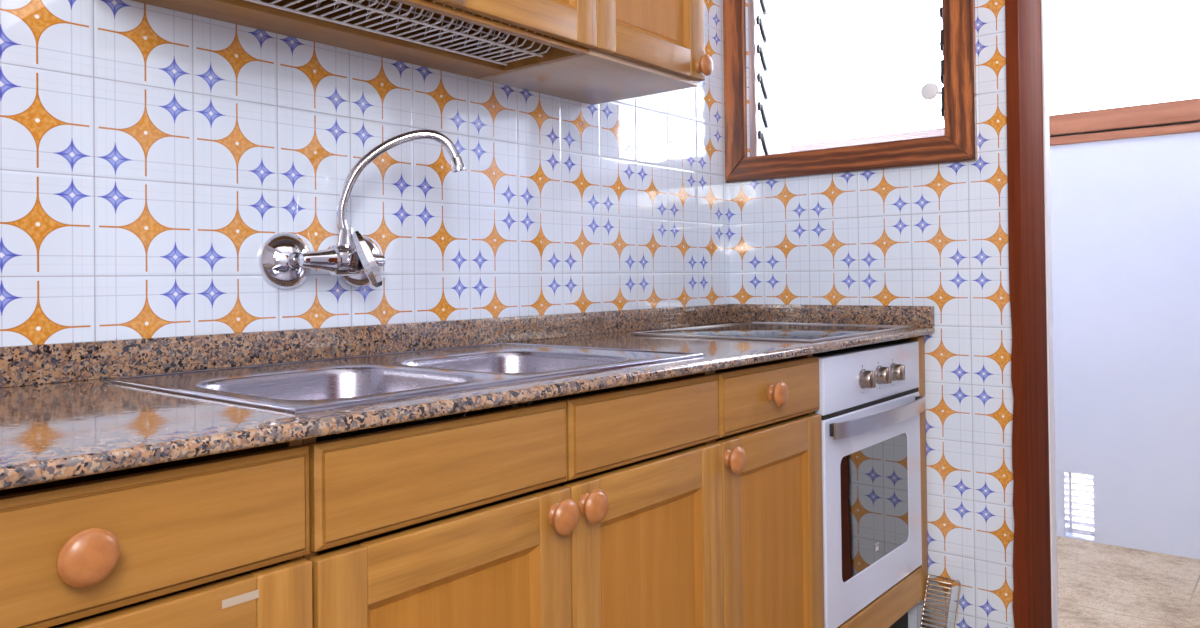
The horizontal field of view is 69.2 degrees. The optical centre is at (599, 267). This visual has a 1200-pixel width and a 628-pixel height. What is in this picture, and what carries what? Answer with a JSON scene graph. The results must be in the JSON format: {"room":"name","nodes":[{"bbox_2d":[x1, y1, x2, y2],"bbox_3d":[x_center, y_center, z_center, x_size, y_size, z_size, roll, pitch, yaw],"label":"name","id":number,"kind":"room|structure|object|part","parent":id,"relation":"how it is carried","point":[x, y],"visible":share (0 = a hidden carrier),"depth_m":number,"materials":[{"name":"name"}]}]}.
{"room":"kitchen","nodes":[
{"label":"kitchen","id":0,"kind":"room"},
{"bbox_2d":[0,0,729,346],"bbox_3d":[-0.837,-0.291,1.341,0.150,2.620,3.700,-1,-1,40],"label":"wall","id":1,"kind":"structure","parent":0,"point":[150,155],"depth_m":1.58,"materials":[{"name":"tile"}]},
{"bbox_2d":[259,129,464,289],"bbox_3d":[-0.418,-0.107,1.556,0.215,0.289,0.293,-1,-1,40],"label":"mixer tap","id":2,"kind":"object","parent":1,"relation":"attached to","point":[286,260],"visible":1,"depth_m":1.54,"materials":[{"name":"silver metal"}]},
{"bbox_3d":[-0.413,-0.016,1.548,0.060,0.102,0.032,-1,-1,15],"label":"lever","id":3,"kind":"part","parent":2,"relation":"part of","materials":[{"name":"silver metal"}]},
{"bbox_3d":[-0.364,-0.141,1.581,0.225,0.224,0.018,-1,-1,-9],"label":"spout","id":4,"kind":"part","parent":2,"relation":"part of","materials":[{"name":"silver metal"}]},
{"bbox_2d":[131,0,596,78],"bbox_3d":[-0.384,-0.772,1.491,0.371,0.706,0.802,-1,-1,40],"label":"upper cabinet","id":5,"kind":"object","parent":1,"relation":"attached to","point":[571,25],"visible":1,"depth_m":1.61,"materials":[{"name":"brown wood"}]},
{"bbox_2d":[245,0,550,65],"bbox_3d":[-0.365,-0.458,1.490,0.192,0.060,0.764,-1,-1,40],"label":"dish rack","id":6,"kind":"object","parent":5,"relation":"attached to","point":[271,4],"visible":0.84,"depth_m":1.59,"materials":[{"name":"white metal"}]},
{"bbox_3d":[-0.284,-0.426,1.407,0.018,0.010,0.770,-1,-1,40],"label":"rail","id":7,"kind":"part","parent":5,"relation":"part of","materials":[{"name":"brown wood"}]},
{"bbox_3d":[-0.144,-0.779,1.554,0.020,0.697,0.399,-1,-1,40],"label":"door","id":8,"kind":"part","parent":5,"relation":"part of","materials":[{"name":"brown wood"}]},
{"bbox_3d":[-0.140,-0.461,1.551,0.019,0.062,0.283,-1,-1,40],"label":"rail","id":9,"kind":"part","parent":5,"relation":"part of","materials":[{"name":"brown wood"}]},
{"bbox_3d":[-0.145,-0.779,1.555,0.016,0.574,0.284,-1,-1,40],"label":"panel","id":10,"kind":"part","parent":5,"relation":"part of","materials":[{"name":"brown wood"}]},
{"bbox_2d":[480,0,712,104],"bbox_3d":[-0.004,-0.771,1.950,0.371,0.706,0.388,-1,-1,40],"label":"upper cabinet","id":11,"kind":"object","parent":1,"relation":"attached to","point":[644,47],"visible":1,"depth_m":1.90,"materials":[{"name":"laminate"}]},
{"bbox_3d":[0.108,-0.778,1.858,0.020,0.697,0.386,-1,-1,40],"label":"door","id":12,"kind":"part","parent":11,"relation":"part of","materials":[{"name":"brown wood"}]},
{"bbox_3d":[0.112,-0.461,1.855,0.019,0.062,0.270,-1,-1,40],"label":"rail","id":13,"kind":"part","parent":11,"relation":"part of","materials":[{"name":"brown wood"}]},
{"bbox_3d":[0.107,-0.778,1.859,0.016,0.574,0.271,-1,-1,40],"label":"panel","id":14,"kind":"part","parent":11,"relation":"part of","materials":[{"name":"brown wood"}]},
{"bbox_3d":[0.236,-0.458,1.966,0.031,0.049,0.049,-1,-1,40],"label":"knob","id":15,"kind":"part","parent":11,"relation":"part of","materials":[{"name":"brown wood"}]},
{"bbox_2d":[728,0,1014,627],"bbox_3d":[1.170,-0.304,2.277,3.550,2.620,0.300,-1,-1,40],"label":"wall","id":16,"kind":"structure","parent":0,"point":[936,235],"depth_m":2.30,"materials":[{"name":"tile"}]},
{"bbox_2d":[723,0,977,182],"bbox_3d":[0.694,-0.784,2.501,0.744,1.025,0.120,-1,-1,40],"label":"window","id":17,"kind":"structure","parent":16,"relation":"in","point":[958,143],"depth_m":2.46,"materials":[{"name":"brown wood"}]},
{"bbox_3d":[0.718,-0.743,2.526,0.550,0.094,0.051,-1,-1,40],"label":"louvre pane","id":18,"kind":"part","parent":17,"relation":"part of","materials":[{"name":"clear glass"}]},
{"bbox_3d":[0.722,-0.389,2.522,0.550,0.094,0.051,-1,-1,40],"label":"louvre pane","id":19,"kind":"part","parent":17,"relation":"part of","materials":[{"name":"clear glass"}]},
{"bbox_3d":[0.719,-0.654,2.525,0.550,0.094,0.051,-1,-1,40],"label":"louvre pane","id":20,"kind":"part","parent":17,"relation":"part of","materials":[{"name":"clear glass"}]},
{"bbox_3d":[0.721,-0.477,2.523,0.550,0.094,0.051,-1,-1,40],"label":"louvre pane","id":21,"kind":"part","parent":17,"relation":"part of","materials":[{"name":"clear glass"}]},
{"bbox_3d":[0.720,-0.566,2.524,0.550,0.094,0.051,-1,-1,40],"label":"louvre pane","id":22,"kind":"part","parent":17,"relation":"part of","materials":[{"name":"clear glass"}]},
{"bbox_3d":[0.698,-0.307,2.494,0.744,0.071,0.077,-1,-1,40],"label":"frame rail","id":23,"kind":"part","parent":17,"relation":"part of","materials":[{"name":"brown wood"}]},
{"bbox_3d":[0.881,-0.465,2.289,0.067,0.047,0.034,-1,-1,5],"label":"winder knob","id":24,"kind":"part","parent":17,"relation":"part of","materials":[{"name":"white plastic"}]},
{"bbox_2d":[1005,0,1051,627],"bbox_3d":[1.439,-0.041,2.011,0.866,2.080,0.257,-1,-1,40],"label":"door frame","id":25,"kind":"structure","parent":16,"relation":"in","point":[1032,608],"depth_m":2.21,"materials":[{"name":"brown wood"}]},
{"bbox_3d":[1.041,-0.034,2.181,0.036,2.080,0.012,-1,-1,40],"label":"casing","id":26,"kind":"part","parent":25,"relation":"part of","materials":[{"name":"brown wood"}]},
{"bbox_2d":[1041,0,1057,627],"bbox_3d":[1.226,-0.022,2.390,0.019,2.057,0.054,-1,-1,40],"label":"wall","id":27,"kind":"structure","parent":0,"point":[1044,14],"depth_m":2.38,"materials":[{"name":"white paint"}]},
{"bbox_2d":[1050,131,1199,558],"bbox_3d":[1.627,0.236,3.443,2.750,1.555,0.140,-1,-1,40],"label":"wall","id":28,"kind":"structure","parent":0,"point":[1125,213],"depth_m":3.12,"materials":[{"name":"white paint"}]},
{"bbox_2d":[790,98,1199,151],"bbox_3d":[1.576,-1.033,3.414,2.549,1.148,0.072,-1,-1,40],"label":"window","id":29,"kind":"structure","parent":28,"relation":"in","point":[1178,116],"depth_m":3.15,"materials":[{"name":"brown wood"}]},
{"bbox_3d":[1.573,-0.474,3.388,2.539,0.030,0.013,-1,-1,40],"label":"sill","id":30,"kind":"part","parent":29,"relation":"part of","materials":[{"name":"brown wood"}]},
{"bbox_2d":[1063,472,1093,541],"bbox_3d":[1.814,0.887,3.272,0.098,0.244,0.113,-1,-1,40],"label":"air vent","id":31,"kind":"object","parent":28,"relation":"in","point":[1070,531],"visible":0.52,"depth_m":3.30,"materials":[{"name":"white plastic"}]},
{"bbox_3d":[1.843,0.887,3.308,0.097,0.244,0.020,-1,-1,40],"label":"frame","id":32,"kind":"part","parent":31,"relation":"part of","materials":[{"name":"white plastic"}]},
{"bbox_2d":[1057,474,1199,627],"bbox_3d":[0.762,1.055,1.750,3.550,0.100,6.570,-1,-1,40],"label":"floor","id":33,"kind":"structure","parent":0,"point":[1100,585],"depth_m":2.74,"materials":[{"name":"beige tile"}]},
{"bbox_2d":[0,439,312,627],"bbox_3d":[-0.634,0.596,0.925,0.604,0.832,0.407,-1,-1,40],"label":"base cabinet","id":34,"kind":"object","parent":33,"relation":"on","point":[220,540],"visible":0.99,"depth_m":0.80,"materials":[{"name":"brown wood"}]},
{"bbox_3d":[-0.431,0.242,0.730,0.031,0.049,0.049,-1,-1,40],"label":"knob","id":35,"kind":"part","parent":34,"relation":"part of","materials":[{"name":"brown wood"}]},
{"bbox_3d":[-0.436,0.342,0.761,0.019,0.070,0.280,-1,-1,40],"label":"rail","id":36,"kind":"part","parent":34,"relation":"part of","materials":[{"name":"brown wood"}]},
{"bbox_3d":[-0.433,0.587,0.758,0.020,0.561,0.404,-1,-1,40],"label":"door","id":37,"kind":"part","parent":34,"relation":"part of","materials":[{"name":"brown wood"}]},
{"bbox_2d":[302,371,722,627],"bbox_3d":[-0.247,0.596,1.393,0.604,0.832,0.805,-1,-1,40],"label":"base cabinet","id":38,"kind":"object","parent":33,"relation":"on","point":[600,510],"visible":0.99,"depth_m":1.17,"materials":[{"name":"brown wood"}]},
{"bbox_3d":[-0.177,0.245,1.077,0.020,0.113,0.400,-1,-1,40],"label":"drawer","id":39,"kind":"part","parent":38,"relation":"part of","materials":[{"name":"brown wood"}]},
{"bbox_3d":[-0.173,0.589,1.073,0.020,0.559,0.400,-1,-1,40],"label":"door","id":40,"kind":"part","parent":38,"relation":"part of","materials":[{"name":"brown wood"}]},
{"bbox_3d":[-0.176,0.342,1.075,0.019,0.066,0.276,-1,-1,40],"label":"rail","id":41,"kind":"part","parent":38,"relation":"part of","materials":[{"name":"brown wood"}]},
{"bbox_3d":[-0.174,0.589,1.074,0.016,0.428,0.278,-1,-1,40],"label":"panel","id":42,"kind":"part","parent":38,"relation":"part of","materials":[{"name":"brown wood"}]},
{"bbox_2d":[0,322,934,489],"bbox_3d":[-0.228,0.170,1.453,0.629,0.018,2.749,-1,-1,40],"label":"countertop","id":43,"kind":"structure","parent":38,"relation":"on","point":[49,432],"depth_m":0.96,"materials":[{"name":"stone"}]},
{"bbox_2d":[0,311,603,387],"bbox_3d":[-0.667,0.138,1.401,0.019,0.056,2.108,-1,-1,40],"label":"upstand","id":44,"kind":"object","parent":43,"relation":"on","point":[20,365],"visible":1,"depth_m":1.49,"materials":[{"name":"stone"}]},
{"bbox_2d":[102,342,704,441],"bbox_3d":[-0.264,0.234,1.400,0.507,0.157,0.806,-1,-1,40],"label":"sink","id":45,"kind":"object","parent":43,"relation":"in","point":[295,387],"visible":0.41,"depth_m":1.35,"materials":[{"name":"silver metal"}]},
{"bbox_3d":[-0.365,0.235,1.210,0.323,0.154,0.299,-1,-1,40],"label":"bowl","id":46,"kind":"part","parent":45,"relation":"part of","materials":[{"name":"silver metal"}]},
{"bbox_3d":[-0.142,0.235,1.479,0.323,0.154,0.308,-1,-1,40],"label":"bowl","id":47,"kind":"part","parent":45,"relation":"part of","materials":[{"name":"silver metal"}]},
{"bbox_2d":[604,304,731,332],"bbox_3d":[0.202,0.139,2.452,0.019,0.056,0.620,-1,-1,40],"label":"upstand","id":48,"kind":"object","parent":43,"relation":"on","point":[667,317],"visible":0.89,"depth_m":2.41,"materials":[{"name":"stone"}]},
{"bbox_2d":[632,322,910,341],"bbox_3d":[0.447,0.159,2.206,0.476,0.006,0.580,-1,-1,40],"label":"cooktop","id":49,"kind":"object","parent":43,"relation":"in","point":[767,331],"visible":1,"depth_m":2.14,"materials":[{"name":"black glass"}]},
{"bbox_2d":[731,304,934,326],"bbox_3d":[0.642,0.135,2.505,0.629,0.056,0.020,-1,-1,40],"label":"upstand","id":50,"kind":"object","parent":43,"relation":"on","point":[913,316],"visible":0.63,"depth_m":2.46,"materials":[{"name":"stone"}]},
{"bbox_3d":[-0.050,0.340,1.189,0.031,0.049,0.049,-1,-1,40],"label":"knob","id":51,"kind":"part","parent":38,"relation":"part of","materials":[{"name":"brown wood"}]},
{"bbox_3d":[-0.009,0.339,1.238,0.031,0.049,0.049,-1,-1,40],"label":"knob","id":52,"kind":"part","parent":38,"relation":"part of","materials":[{"name":"brown wood"}]},
{"bbox_3d":[0.080,0.245,1.387,0.020,0.113,0.398,-1,-1,40],"label":"drawer","id":53,"kind":"part","parent":38,"relation":"part of","materials":[{"name":"brown wood"}]},
{"bbox_3d":[0.084,0.589,1.383,0.020,0.559,0.398,-1,-1,40],"label":"door","id":54,"kind":"part","parent":38,"relation":"part of","materials":[{"name":"brown wood"}]},
{"bbox_3d":[0.081,0.343,1.386,0.019,0.066,0.274,-1,-1,40],"label":"rail","id":55,"kind":"part","parent":38,"relation":"part of","materials":[{"name":"brown wood"}]},
{"bbox_3d":[0.083,0.589,1.384,0.016,0.428,0.274,-1,-1,40],"label":"panel","id":56,"kind":"part","parent":38,"relation":"part of","materials":[{"name":"brown wood"}]},
{"bbox_2d":[710,354,823,627],"bbox_3d":[0.136,0.597,1.856,0.604,0.832,0.407,-1,-1,40],"label":"base cabinet","id":57,"kind":"object","parent":33,"relation":"on","point":[770,437],"visible":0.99,"depth_m":1.69,"materials":[{"name":"brown wood"}]},
{"bbox_3d":[0.239,0.339,1.538,0.031,0.049,0.049,-1,-1,40],"label":"knob","id":58,"kind":"part","parent":57,"relation":"part of","materials":[{"name":"brown wood"}]},
{"bbox_3d":[0.335,0.245,1.696,0.020,0.113,0.397,-1,-1,40],"label":"drawer","id":59,"kind":"part","parent":57,"relation":"part of","materials":[{"name":"brown wood"}]},
{"bbox_3d":[0.337,0.343,1.695,0.019,0.066,0.273,-1,-1,40],"label":"rail","id":60,"kind":"part","parent":57,"relation":"part of","materials":[{"name":"brown wood"}]},
{"bbox_3d":[0.338,0.589,1.693,0.016,0.428,0.274,-1,-1,40],"label":"panel","id":61,"kind":"part","parent":57,"relation":"part of","materials":[{"name":"brown wood"}]},
{"bbox_3d":[0.342,0.240,1.664,0.031,0.049,0.049,-1,-1,40],"label":"knob","id":62,"kind":"part","parent":57,"relation":"part of","materials":[{"name":"brown wood"}]},
{"bbox_2d":[811,336,927,627],"bbox_3d":[0.454,0.598,2.265,0.573,0.832,0.627,-1,-1,40],"label":"base cabinet","id":63,"kind":"object","parent":33,"relation":"on","point":[891,608],"visible":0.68,"depth_m":2.24,"materials":[{"name":"brown wood"}]},
{"bbox_2d":[813,341,925,627],"bbox_3d":[0.466,0.529,2.229,0.600,0.665,0.573,-1,-1,40],"label":"oven","id":64,"kind":"object","parent":63,"relation":"in","point":[871,405],"visible":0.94,"depth_m":2.02,"materials":[{"name":"white metal"}]},
{"bbox_3d":[0.504,0.348,1.867,0.016,0.027,0.016,-1,-1,40],"label":"handle mount","id":65,"kind":"part","parent":64,"relation":"part of","materials":[{"name":"black metal"}]},
{"bbox_3d":[0.650,0.254,2.077,0.023,0.122,0.573,-1,-1,40],"label":"control panel","id":66,"kind":"part","parent":64,"relation":"part of","materials":[{"name":"white metal"}]},
{"bbox_3d":[0.617,0.256,1.996,0.030,0.045,0.045,-1,-1,40],"label":"control knob","id":67,"kind":"part","parent":64,"relation":"part of","materials":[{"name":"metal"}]},
{"bbox_3d":[0.653,0.556,2.066,0.012,0.276,0.405,-1,-1,40],"label":"door glass","id":68,"kind":"part","parent":64,"relation":"part of","materials":[{"name":"glass"}]},
{"bbox_3d":[0.684,0.348,2.051,0.032,0.034,0.546,-1,-1,40],"label":"handle","id":69,"kind":"part","parent":64,"relation":"part of","materials":[{"name":"metal"}]},
{"bbox_3d":[0.678,0.256,2.070,0.030,0.045,0.045,-1,-1,40],"label":"control knob","id":70,"kind":"part","parent":64,"relation":"part of","materials":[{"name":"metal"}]},
{"bbox_3d":[0.735,0.257,2.138,0.030,0.045,0.045,-1,-1,40],"label":"control knob","id":71,"kind":"part","parent":64,"relation":"part of","materials":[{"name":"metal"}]},
{"bbox_3d":[0.656,0.831,2.069,0.020,0.087,0.576,-1,-1,40],"label":"panel","id":72,"kind":"part","parent":63,"relation":"part of","materials":[{"name":"brown wood"}]},
{"bbox_2d":[920,574,960,627],"bbox_3d":[0.875,0.910,2.245,0.088,0.195,0.105,-1,-1,40],"label":"shelf","id":73,"kind":"object","parent":33,"relation":"on","point":[928,578],"visible":1,"depth_m":2.26,"materials":[{"name":"silver metal"}]}
]}

